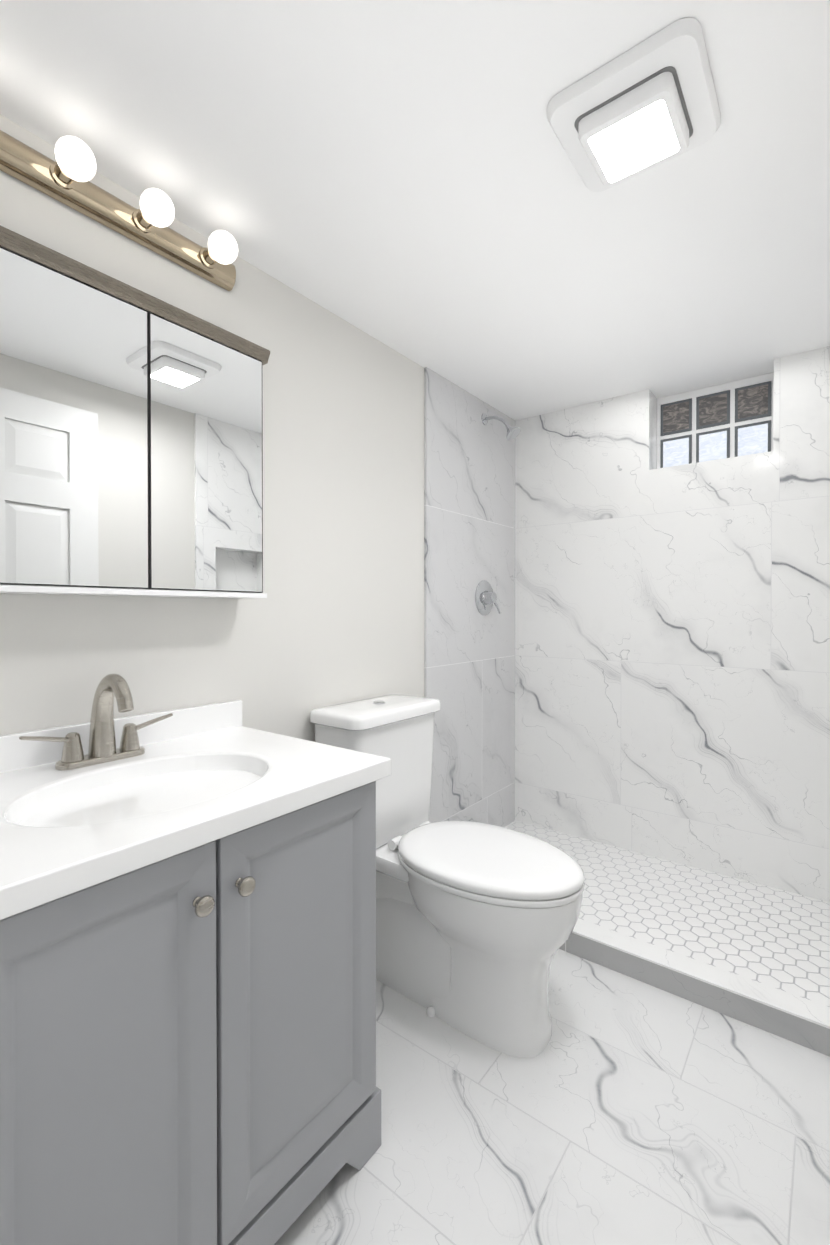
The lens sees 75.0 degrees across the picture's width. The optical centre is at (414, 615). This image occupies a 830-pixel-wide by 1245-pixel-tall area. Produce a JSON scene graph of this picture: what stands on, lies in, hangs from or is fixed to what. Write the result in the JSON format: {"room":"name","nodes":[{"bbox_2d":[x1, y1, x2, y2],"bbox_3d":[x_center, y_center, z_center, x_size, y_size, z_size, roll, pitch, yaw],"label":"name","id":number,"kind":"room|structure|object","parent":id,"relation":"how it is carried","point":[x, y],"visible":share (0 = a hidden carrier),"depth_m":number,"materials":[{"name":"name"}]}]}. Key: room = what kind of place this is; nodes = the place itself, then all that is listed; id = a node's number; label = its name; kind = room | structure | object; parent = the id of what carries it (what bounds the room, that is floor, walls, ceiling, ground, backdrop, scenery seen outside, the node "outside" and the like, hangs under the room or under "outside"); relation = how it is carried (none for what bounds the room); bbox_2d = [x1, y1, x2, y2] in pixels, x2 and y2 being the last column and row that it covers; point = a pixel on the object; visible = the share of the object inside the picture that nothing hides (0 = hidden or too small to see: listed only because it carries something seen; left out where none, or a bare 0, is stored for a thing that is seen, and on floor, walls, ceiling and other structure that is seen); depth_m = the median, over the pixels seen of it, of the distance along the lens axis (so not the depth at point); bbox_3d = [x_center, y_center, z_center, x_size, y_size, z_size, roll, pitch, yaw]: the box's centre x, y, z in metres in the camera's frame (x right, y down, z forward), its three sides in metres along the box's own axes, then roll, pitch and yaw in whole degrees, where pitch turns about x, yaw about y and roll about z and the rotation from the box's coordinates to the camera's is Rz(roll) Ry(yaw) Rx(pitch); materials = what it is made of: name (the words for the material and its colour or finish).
{"room":"bathroom","nodes":[
{"label":"bathroom","id":0,"kind":"room"},
{"bbox_2d":[0,114,423,741],"bbox_3d":[-0.442,0.074,1.726,0.120,2.200,3.620,0,1,38],"label":"wall","id":1,"kind":"structure","parent":0,"point":[334,616],"depth_m":1.67,"materials":[{"name":"paint"}]},
{"bbox_2d":[0,130,237,290],"bbox_3d":[-0.725,-0.941,1.133,0.140,0.073,0.850,0,1,38],"label":"sconce","id":2,"kind":"object","parent":1,"relation":"attached to","point":[67,176],"visible":1,"depth_m":1.22,"materials":[{"name":"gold metal"}]},
{"bbox_2d":[0,225,269,598],"bbox_3d":[-0.735,-0.382,1.132,0.131,0.670,0.952,0,1,38],"label":"medicine cabinet mirror","id":3,"kind":"object","parent":1,"relation":"attached to","point":[131,440],"visible":1,"depth_m":1.17,"materials":[{"name":"silver mirror"}]},
{"bbox_2d":[424,367,514,826],"bbox_3d":[0.285,0.068,2.562,0.012,2.200,0.794,0,1,38],"label":"wall tile","id":4,"kind":"structure","parent":1,"relation":"attached to","point":[469,547],"depth_m":2.50,"materials":[{"name":"stone"}]},
{"bbox_2d":[475,580,500,614],"bbox_3d":[0.358,-0.088,2.597,0.060,0.170,0.170,0,1,38],"label":"shower valve","id":5,"kind":"object","parent":4,"relation":"attached to","point":[485,597],"visible":1,"depth_m":2.58,"materials":[{"name":"silver metal"}]},
{"bbox_2d":[481,413,520,440],"bbox_3d":[0.408,-0.900,2.552,0.186,0.154,0.074,0,1,38],"label":"shower head","id":6,"kind":"object","parent":4,"relation":"attached to","point":[513,433],"visible":1,"depth_m":2.53},
{"bbox_2d":[0,0,829,420],"bbox_3d":[0.191,-1.071,1.228,1.720,0.100,3.620,0,1,38],"label":"ceiling","id":7,"kind":"structure","parent":0,"point":[402,176],"depth_m":1.24,"materials":[{"name":"paint"}]},
{"bbox_2d":[547,17,720,191],"bbox_3d":[0.447,-0.990,1.102,0.280,0.059,0.280,0,1,38],"label":"ceiling light","id":8,"kind":"object","parent":7,"relation":"in","point":[646,105],"visible":0.98,"depth_m":1.05,"materials":[{"name":"white plastic"}]},
{"bbox_2d":[274,949,829,1244],"bbox_3d":[0.191,1.228,1.247,1.720,0.100,3.620,0,1,38],"label":"floor","id":9,"kind":"structure","parent":0,"point":[621,1109],"depth_m":1.23,"materials":[{"name":"tile"}]},
{"bbox_2d":[0,674,390,1244],"bbox_3d":[-0.513,0.651,1.056,0.585,1.058,0.786,0,1,38],"label":"bathroom vanity","id":10,"kind":"object","parent":9,"relation":"on","point":[187,975],"visible":1,"depth_m":0.89,"materials":[{"name":"grey paint"}]},
{"bbox_2d":[310,694,584,1057],"bbox_3d":[0.077,0.734,1.627,0.823,0.883,0.546,0,1,38],"label":"toilet","id":11,"kind":"object","parent":9,"relation":"on","point":[476,923],"visible":0.69,"depth_m":1.55,"materials":[{"name":"white ceramic"}]},
{"bbox_2d":[505,820,829,1006],"bbox_3d":[0.896,1.133,2.161,1.456,0.076,0.699,0,1,38],"label":"shower floor","id":12,"kind":"structure","parent":9,"relation":"on","point":[772,937],"depth_m":1.99,"materials":[{"name":"tile"}]},
{"bbox_2d":[559,918,829,1056],"bbox_3d":[0.655,1.133,1.848,1.456,0.082,0.092,0,1,38],"label":"curb","id":13,"kind":"object","parent":9,"relation":"on","point":[804,1022],"visible":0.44,"depth_m":1.63,"materials":[{"name":"stone"}]},
{"bbox_2d":[515,346,829,901],"bbox_3d":[1.250,0.068,2.514,1.600,2.200,0.306,0,1,38],"label":"wall","id":14,"kind":"structure","parent":0,"point":[672,663],"depth_m":2.39,"materials":[{"name":"stone"}]},
{"bbox_2d":[657,372,773,468],"bbox_3d":[1.341,-0.848,2.429,0.470,0.365,0.041,0,1,38],"label":"window","id":15,"kind":"structure","parent":14,"relation":"in","point":[727,420],"depth_m":2.40,"materials":[{"name":"white"}]}
]}

